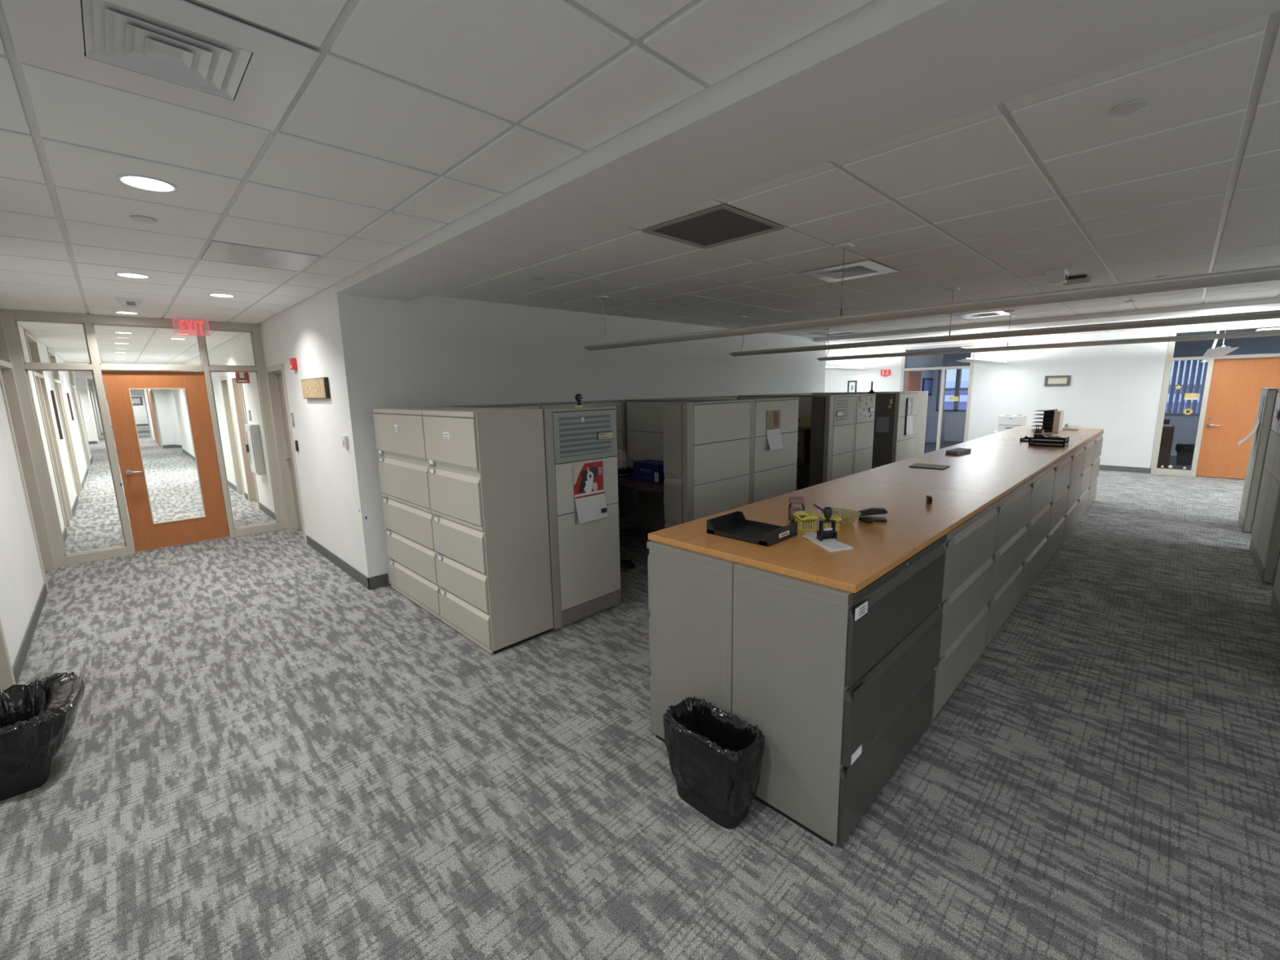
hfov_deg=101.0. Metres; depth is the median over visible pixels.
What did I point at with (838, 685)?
file cabinet
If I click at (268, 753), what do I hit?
floor
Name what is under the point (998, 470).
countertop
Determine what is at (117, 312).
recessed light
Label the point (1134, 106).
sprinkler cover
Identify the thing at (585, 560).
panel
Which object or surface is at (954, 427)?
panel
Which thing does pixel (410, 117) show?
ceiling
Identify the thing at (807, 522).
plastic basket
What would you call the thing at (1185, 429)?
wall
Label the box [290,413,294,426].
room sign
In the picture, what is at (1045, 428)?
shelf
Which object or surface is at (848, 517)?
wicker basket
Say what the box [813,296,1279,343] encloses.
hanging light fixture
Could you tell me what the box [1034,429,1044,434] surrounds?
pencil cup
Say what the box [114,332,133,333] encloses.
recessed light
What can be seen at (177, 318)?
exit sign
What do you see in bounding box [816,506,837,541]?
stamp
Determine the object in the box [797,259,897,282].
ceiling vent
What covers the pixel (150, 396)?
door
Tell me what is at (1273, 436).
panel
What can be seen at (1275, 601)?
panel
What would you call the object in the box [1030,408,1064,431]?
letter sorter
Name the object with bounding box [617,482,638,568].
chair
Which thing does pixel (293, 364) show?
fire alarm strobe
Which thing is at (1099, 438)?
file cabinet
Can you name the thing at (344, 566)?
baseboard
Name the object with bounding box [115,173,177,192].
recessed light
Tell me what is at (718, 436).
panel
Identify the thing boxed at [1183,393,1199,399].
sign
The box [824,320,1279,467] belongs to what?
wall
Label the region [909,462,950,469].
notepad
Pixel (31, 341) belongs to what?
trim
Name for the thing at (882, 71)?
ceiling
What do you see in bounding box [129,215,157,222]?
sprinkler cover
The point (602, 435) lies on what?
name plate
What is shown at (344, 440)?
thermostat
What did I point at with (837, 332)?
ceiling vent
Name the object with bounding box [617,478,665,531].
desk
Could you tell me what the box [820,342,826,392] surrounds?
wall
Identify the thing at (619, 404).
panel
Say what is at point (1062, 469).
file cabinet
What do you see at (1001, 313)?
ceiling light
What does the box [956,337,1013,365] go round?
pendant light
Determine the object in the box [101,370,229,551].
door
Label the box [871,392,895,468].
tower
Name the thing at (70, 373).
trim
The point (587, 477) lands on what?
print
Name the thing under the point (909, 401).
wall calendar
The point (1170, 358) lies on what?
trim
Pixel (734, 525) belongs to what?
tray
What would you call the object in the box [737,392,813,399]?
panel
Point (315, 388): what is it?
wall plaque
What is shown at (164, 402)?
wall
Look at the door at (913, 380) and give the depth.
13.59 m
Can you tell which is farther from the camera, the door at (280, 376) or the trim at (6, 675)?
the door at (280, 376)
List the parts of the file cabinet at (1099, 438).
drawer, drawer, drawer, rail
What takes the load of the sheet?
attached to the panel at (1273, 436)
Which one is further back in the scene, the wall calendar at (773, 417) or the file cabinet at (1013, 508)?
the wall calendar at (773, 417)
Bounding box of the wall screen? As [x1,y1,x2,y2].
[922,377,933,395]
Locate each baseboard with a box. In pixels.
[12,583,47,684]
[62,423,275,542]
[306,535,369,589]
[367,573,388,590]
[1098,464,1151,473]
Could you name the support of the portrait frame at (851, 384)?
attached to the wall at (1114, 388)
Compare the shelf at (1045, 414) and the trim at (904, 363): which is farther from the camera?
the trim at (904, 363)
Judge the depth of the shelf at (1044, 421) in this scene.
7.68 m
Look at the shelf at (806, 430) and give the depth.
7.43 m
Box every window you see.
[935,368,968,411]
[1164,386,1201,415]
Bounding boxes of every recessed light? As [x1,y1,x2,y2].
[114,272,151,278]
[114,311,139,314]
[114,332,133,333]
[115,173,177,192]
[170,337,186,339]
[208,293,235,297]
[1253,327,1279,330]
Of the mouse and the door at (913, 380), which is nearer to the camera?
the mouse
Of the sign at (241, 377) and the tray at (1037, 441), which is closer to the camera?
the tray at (1037, 441)
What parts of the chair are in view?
leg, seat, backrest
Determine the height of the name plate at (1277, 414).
0.100 m
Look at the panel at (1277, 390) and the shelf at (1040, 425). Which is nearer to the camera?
the panel at (1277, 390)
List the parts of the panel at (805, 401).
panel frame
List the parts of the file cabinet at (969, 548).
drawer, drawer, drawer, rail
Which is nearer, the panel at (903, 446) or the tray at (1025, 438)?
the tray at (1025, 438)
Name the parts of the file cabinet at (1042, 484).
drawer, drawer, drawer, rail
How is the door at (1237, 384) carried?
in the wall at (1114, 388)
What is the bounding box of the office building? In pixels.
[943,375,1203,413]
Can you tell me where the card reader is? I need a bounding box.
[294,440,298,451]
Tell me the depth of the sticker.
9.88 m
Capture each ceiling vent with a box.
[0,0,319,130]
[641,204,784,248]
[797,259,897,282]
[810,330,857,335]
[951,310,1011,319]
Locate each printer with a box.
[997,414,1027,431]
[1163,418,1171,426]
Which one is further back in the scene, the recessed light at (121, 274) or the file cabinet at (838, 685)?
the recessed light at (121, 274)
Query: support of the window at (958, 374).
in the wall at (1185, 429)
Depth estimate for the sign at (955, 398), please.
12.59 m
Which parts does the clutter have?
punch lever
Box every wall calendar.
[573,461,608,524]
[766,409,783,449]
[903,397,913,435]
[1237,395,1265,444]
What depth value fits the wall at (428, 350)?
6.03 m
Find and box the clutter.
[1033,432,1061,438]
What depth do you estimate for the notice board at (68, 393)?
11.57 m
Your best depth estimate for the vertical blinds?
12.26 m
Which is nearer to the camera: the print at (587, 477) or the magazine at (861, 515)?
the magazine at (861, 515)
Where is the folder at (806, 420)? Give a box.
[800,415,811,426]
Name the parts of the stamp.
stamp frame, handle knob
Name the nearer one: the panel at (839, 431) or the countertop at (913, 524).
the countertop at (913, 524)
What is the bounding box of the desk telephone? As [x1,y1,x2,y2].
[1062,423,1080,430]
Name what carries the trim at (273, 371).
attached to the wall at (322, 331)
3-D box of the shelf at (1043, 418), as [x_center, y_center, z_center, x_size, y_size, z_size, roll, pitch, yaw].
[5.918,-0.909,7.713,0.310,0.030,0.234,-11,14,-44]
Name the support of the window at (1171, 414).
in the wall at (1185, 429)
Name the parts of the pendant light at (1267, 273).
power cord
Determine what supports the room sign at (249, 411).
attached to the wall at (322, 331)
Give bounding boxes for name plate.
[597,431,613,439]
[835,410,843,416]
[869,407,875,412]
[1274,408,1279,420]
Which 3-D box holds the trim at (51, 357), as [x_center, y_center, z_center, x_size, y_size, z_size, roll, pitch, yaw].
[-10.902,-1.032,9.907,0.174,2.730,1.610,-11,14,-44]
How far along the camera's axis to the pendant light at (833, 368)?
12.94 m
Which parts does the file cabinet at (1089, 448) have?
drawer, drawer, drawer, rail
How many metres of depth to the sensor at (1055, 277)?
4.51 m
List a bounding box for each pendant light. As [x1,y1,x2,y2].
[583,242,1279,351]
[728,286,1279,356]
[816,310,1279,360]
[825,348,869,370]
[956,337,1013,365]
[1203,312,1239,357]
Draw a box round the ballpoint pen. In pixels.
[813,503,823,511]
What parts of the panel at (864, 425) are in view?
frosted glass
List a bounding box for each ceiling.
[0,0,1279,385]
[333,0,1279,301]
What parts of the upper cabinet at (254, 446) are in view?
door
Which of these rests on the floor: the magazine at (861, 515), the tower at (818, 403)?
the tower at (818, 403)
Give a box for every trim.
[0,309,287,567]
[0,312,56,592]
[0,618,16,690]
[23,329,73,533]
[46,347,82,501]
[67,371,90,469]
[87,379,99,440]
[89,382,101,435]
[219,375,244,497]
[230,373,259,508]
[265,364,306,542]
[899,342,975,449]
[1150,322,1279,476]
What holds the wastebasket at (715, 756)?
on the floor
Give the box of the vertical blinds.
[1164,352,1279,414]
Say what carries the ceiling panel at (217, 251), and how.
attached to the ceiling at (410, 117)
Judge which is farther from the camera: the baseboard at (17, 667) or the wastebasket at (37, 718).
the baseboard at (17, 667)
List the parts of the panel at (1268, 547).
panel frame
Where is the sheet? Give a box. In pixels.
[1274,421,1279,433]
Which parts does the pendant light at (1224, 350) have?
power cord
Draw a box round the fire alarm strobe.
[288,357,297,369]
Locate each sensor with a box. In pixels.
[115,297,144,308]
[1045,268,1068,285]
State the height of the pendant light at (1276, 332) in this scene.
0.514 m
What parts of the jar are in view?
lid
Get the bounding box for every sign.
[172,317,209,336]
[235,372,249,382]
[248,410,251,420]
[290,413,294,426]
[880,369,890,376]
[949,396,958,400]
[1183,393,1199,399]
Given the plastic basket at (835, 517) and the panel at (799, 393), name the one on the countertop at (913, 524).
the plastic basket at (835, 517)
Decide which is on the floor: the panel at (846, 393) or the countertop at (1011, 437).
the panel at (846, 393)
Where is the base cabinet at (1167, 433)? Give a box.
[1156,425,1174,468]
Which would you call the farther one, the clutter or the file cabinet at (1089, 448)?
the file cabinet at (1089, 448)
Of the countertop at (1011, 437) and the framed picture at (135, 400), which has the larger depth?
the framed picture at (135, 400)
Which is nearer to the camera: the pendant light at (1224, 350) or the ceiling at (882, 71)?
the ceiling at (882, 71)
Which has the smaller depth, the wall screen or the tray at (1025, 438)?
the tray at (1025, 438)
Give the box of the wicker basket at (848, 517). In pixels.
[821,507,861,524]
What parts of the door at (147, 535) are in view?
handle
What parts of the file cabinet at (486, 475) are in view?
rail, flipper door, drawer, rail, drawer, drawer, drawer, rail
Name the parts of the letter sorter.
frame, panel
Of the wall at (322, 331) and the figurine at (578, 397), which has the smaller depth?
the figurine at (578, 397)
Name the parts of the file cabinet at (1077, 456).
drawer, drawer, drawer, rail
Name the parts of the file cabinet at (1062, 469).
drawer, drawer, drawer, rail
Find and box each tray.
[617,466,633,480]
[706,511,797,546]
[1019,435,1031,441]
[1028,436,1069,447]
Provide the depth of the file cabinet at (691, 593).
2.49 m
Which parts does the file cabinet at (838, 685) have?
drawer, drawer, drawer, rail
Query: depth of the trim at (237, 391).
9.10 m
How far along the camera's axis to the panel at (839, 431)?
7.12 m
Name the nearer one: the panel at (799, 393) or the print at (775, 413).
the print at (775, 413)
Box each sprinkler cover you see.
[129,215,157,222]
[1109,99,1151,116]
[1154,275,1170,278]
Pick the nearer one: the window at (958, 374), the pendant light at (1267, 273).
the pendant light at (1267, 273)
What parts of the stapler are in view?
arm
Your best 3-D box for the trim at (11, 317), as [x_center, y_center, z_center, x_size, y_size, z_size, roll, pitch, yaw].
[-5.745,-0.537,6.384,2.190,2.745,0.110,-11,14,-44]
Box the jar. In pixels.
[787,496,805,520]
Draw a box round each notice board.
[50,390,63,439]
[66,392,74,420]
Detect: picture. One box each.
[131,396,142,404]
[924,380,932,393]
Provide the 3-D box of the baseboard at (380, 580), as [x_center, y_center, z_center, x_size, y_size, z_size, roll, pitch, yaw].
[-2.494,0.967,5.026,0.182,0.115,0.012,-11,14,-44]
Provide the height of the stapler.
0.068 m
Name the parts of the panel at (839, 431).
frosted glass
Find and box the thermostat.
[341,435,348,448]
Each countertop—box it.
[648,478,998,593]
[840,443,1072,499]
[961,426,1103,451]
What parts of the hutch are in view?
support panel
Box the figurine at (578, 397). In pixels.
[574,393,582,407]
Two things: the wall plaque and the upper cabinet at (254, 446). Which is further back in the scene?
the upper cabinet at (254, 446)
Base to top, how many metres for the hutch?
1.225 m
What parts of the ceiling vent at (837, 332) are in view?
perforated plate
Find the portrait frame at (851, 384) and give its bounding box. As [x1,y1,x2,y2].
[847,380,857,391]
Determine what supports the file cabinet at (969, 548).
on the floor
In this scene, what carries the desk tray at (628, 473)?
on the desk
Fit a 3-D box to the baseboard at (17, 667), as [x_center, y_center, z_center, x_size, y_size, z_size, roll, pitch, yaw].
[-4.859,1.159,4.221,0.012,0.100,2.320,-11,14,-44]
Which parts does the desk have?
support panel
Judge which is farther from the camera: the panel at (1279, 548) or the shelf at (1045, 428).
the shelf at (1045, 428)
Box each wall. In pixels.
[0,324,102,666]
[103,335,1279,456]
[142,389,182,447]
[168,284,386,577]
[358,294,822,584]
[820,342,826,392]
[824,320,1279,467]
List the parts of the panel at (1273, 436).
frosted glass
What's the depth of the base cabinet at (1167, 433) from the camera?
10.75 m
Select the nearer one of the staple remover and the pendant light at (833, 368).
the staple remover
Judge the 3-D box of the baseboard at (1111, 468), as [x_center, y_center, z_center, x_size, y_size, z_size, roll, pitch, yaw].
[5.850,-0.806,14.434,0.012,0.105,11.750,-11,14,-44]
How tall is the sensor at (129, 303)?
0.082 m
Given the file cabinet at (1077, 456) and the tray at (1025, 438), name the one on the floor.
the file cabinet at (1077, 456)
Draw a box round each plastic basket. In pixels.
[792,511,818,530]
[818,513,841,530]
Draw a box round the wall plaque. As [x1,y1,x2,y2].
[301,377,330,398]
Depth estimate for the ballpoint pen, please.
2.79 m
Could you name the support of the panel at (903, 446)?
on the floor
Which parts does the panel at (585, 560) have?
frosted glass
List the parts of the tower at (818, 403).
drawer, lock rail, door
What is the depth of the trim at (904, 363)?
12.72 m
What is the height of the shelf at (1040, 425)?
0.030 m
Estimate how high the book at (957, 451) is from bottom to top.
0.034 m
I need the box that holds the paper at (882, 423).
[875,417,889,432]
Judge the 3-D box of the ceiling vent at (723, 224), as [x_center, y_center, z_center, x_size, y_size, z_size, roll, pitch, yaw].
[0.436,-1.496,3.145,0.600,0.014,0.600,-11,14,-44]
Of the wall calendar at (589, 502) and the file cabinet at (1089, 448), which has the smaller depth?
the wall calendar at (589, 502)
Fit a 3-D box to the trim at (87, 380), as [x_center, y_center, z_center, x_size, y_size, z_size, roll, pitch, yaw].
[-25.318,-3.224,24.331,0.174,2.730,1.590,-11,14,-44]
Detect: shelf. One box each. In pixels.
[797,426,810,463]
[1030,427,1052,431]
[1031,420,1053,423]
[1031,424,1052,427]
[1032,417,1053,419]
[1034,408,1057,412]
[1035,413,1053,415]
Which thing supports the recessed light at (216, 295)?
in the ceiling at (410, 117)
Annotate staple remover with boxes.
[925,495,932,504]
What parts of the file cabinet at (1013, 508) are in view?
drawer, drawer, drawer, rail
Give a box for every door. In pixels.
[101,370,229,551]
[146,389,162,447]
[278,373,302,530]
[906,370,921,391]
[1195,357,1279,479]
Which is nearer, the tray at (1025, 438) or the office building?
the tray at (1025, 438)
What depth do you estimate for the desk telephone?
7.83 m
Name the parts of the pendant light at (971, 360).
power cord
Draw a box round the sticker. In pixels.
[1182,408,1193,415]
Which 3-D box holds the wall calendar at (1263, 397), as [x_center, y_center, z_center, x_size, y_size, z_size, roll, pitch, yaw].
[7.270,-0.711,6.280,0.300,0.580,0.136,-11,14,-44]
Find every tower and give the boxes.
[662,402,682,528]
[808,395,826,486]
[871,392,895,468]
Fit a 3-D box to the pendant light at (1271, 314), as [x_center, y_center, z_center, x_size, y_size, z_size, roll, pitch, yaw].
[3.904,-1.532,4.491,0.194,0.514,7.555,-11,14,-44]
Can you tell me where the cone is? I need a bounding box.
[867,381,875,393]
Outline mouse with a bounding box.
[861,517,874,522]
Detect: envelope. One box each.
[802,531,852,550]
[805,532,853,551]
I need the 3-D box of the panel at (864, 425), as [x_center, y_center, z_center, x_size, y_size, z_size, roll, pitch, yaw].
[3.258,-0.414,7.760,0.659,1.680,0.068,-11,14,-44]
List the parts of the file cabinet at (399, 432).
rail, flipper door, drawer, rail, drawer, drawer, drawer, rail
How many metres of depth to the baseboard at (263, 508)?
10.36 m
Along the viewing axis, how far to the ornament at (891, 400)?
8.57 m
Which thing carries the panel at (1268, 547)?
on the floor
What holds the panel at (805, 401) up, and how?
on the floor
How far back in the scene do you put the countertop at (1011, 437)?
6.93 m
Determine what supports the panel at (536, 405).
on the floor
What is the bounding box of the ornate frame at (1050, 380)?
[1044,375,1071,386]
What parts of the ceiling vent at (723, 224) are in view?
perforated plate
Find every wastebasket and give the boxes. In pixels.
[0,671,84,800]
[662,696,764,829]
[1174,443,1195,465]
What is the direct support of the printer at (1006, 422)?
on the stand
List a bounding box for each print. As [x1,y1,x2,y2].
[573,463,602,493]
[773,410,778,426]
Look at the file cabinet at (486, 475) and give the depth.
3.73 m
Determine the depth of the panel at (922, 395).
9.39 m
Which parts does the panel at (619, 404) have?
panel frame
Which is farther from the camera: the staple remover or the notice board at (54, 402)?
the notice board at (54, 402)
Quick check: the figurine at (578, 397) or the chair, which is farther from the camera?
the chair
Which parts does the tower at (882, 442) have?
drawer, drawer, lock rail, door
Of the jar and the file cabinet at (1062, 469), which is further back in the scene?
the file cabinet at (1062, 469)
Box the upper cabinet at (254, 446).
[244,423,265,475]
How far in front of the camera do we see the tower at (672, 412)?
5.08 m
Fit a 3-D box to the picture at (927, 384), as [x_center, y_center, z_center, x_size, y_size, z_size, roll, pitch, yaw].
[8.697,-2.809,15.920,0.680,0.400,0.005,-11,14,-44]
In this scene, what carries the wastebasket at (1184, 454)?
on the floor
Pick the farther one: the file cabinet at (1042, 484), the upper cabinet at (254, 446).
the upper cabinet at (254, 446)
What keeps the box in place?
on the desk
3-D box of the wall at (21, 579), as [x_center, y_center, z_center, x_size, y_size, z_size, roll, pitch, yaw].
[-15.961,-1.613,13.663,2.000,2.800,58.000,-11,14,-44]
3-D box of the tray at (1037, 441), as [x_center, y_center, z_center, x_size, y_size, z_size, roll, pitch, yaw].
[4.652,-0.443,6.001,0.300,0.090,0.325,-11,14,-44]
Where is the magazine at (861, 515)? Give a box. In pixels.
[858,514,885,517]
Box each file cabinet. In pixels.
[373,406,483,619]
[422,407,553,653]
[646,540,737,742]
[732,534,946,846]
[931,500,999,719]
[985,477,1032,648]
[1019,462,1056,600]
[1044,451,1073,568]
[1062,443,1085,543]
[1075,436,1095,524]
[1086,431,1103,510]
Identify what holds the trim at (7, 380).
attached to the wall at (21, 579)
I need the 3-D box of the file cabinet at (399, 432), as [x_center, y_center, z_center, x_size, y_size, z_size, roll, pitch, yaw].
[-1.813,0.217,4.662,0.538,1.690,1.070,-11,14,-44]
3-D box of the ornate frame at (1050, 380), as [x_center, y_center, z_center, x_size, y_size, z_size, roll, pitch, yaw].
[8.806,-2.094,11.129,0.029,0.215,0.430,-11,14,-44]
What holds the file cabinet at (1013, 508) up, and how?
on the floor
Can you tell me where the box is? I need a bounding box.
[633,459,664,483]
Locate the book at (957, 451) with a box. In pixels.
[945,448,971,455]
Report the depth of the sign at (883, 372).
13.56 m
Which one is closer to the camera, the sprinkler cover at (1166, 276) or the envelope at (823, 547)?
the envelope at (823, 547)
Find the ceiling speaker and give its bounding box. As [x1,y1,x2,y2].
[1062,274,1090,284]
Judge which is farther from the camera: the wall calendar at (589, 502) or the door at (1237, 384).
the door at (1237, 384)
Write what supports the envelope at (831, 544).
on the envelope at (823, 547)
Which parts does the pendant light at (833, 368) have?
power cord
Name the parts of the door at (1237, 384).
handle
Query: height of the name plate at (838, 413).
0.069 m
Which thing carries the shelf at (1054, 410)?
attached to the letter sorter
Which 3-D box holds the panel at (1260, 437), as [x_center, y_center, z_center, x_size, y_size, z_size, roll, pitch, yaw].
[7.419,-0.256,6.351,0.730,1.677,0.068,-11,14,-44]
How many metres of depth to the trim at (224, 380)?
9.96 m
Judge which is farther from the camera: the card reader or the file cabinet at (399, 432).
the card reader
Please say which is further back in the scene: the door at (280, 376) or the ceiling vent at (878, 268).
the door at (280, 376)
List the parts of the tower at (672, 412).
drawer, door, drawer, lock rail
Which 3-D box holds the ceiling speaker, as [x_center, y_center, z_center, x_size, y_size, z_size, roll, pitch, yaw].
[4.013,-1.846,4.869,0.320,0.030,0.200,-11,14,-44]
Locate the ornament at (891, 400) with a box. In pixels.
[888,399,892,408]
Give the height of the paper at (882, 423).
0.250 m
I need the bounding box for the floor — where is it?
[0,426,1279,959]
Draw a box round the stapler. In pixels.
[858,507,888,522]
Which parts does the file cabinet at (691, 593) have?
drawer, rail, drawer, drawer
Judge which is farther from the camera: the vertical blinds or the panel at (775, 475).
the vertical blinds
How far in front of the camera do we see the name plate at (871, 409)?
7.76 m
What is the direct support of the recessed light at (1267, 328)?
in the ceiling at (410, 117)
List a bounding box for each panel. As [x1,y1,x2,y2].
[200,240,320,271]
[446,402,541,408]
[541,400,624,515]
[542,405,621,630]
[624,395,737,456]
[626,399,745,466]
[682,399,755,523]
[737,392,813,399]
[738,394,848,489]
[753,397,799,502]
[813,391,900,395]
[822,394,856,483]
[853,393,875,474]
[889,391,928,456]
[891,391,918,462]
[942,412,966,444]
[1238,387,1276,532]
[1248,389,1279,564]
[1250,388,1279,532]
[1255,432,1279,582]
[1270,555,1279,627]
[1272,548,1279,583]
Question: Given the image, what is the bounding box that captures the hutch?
[795,426,810,490]

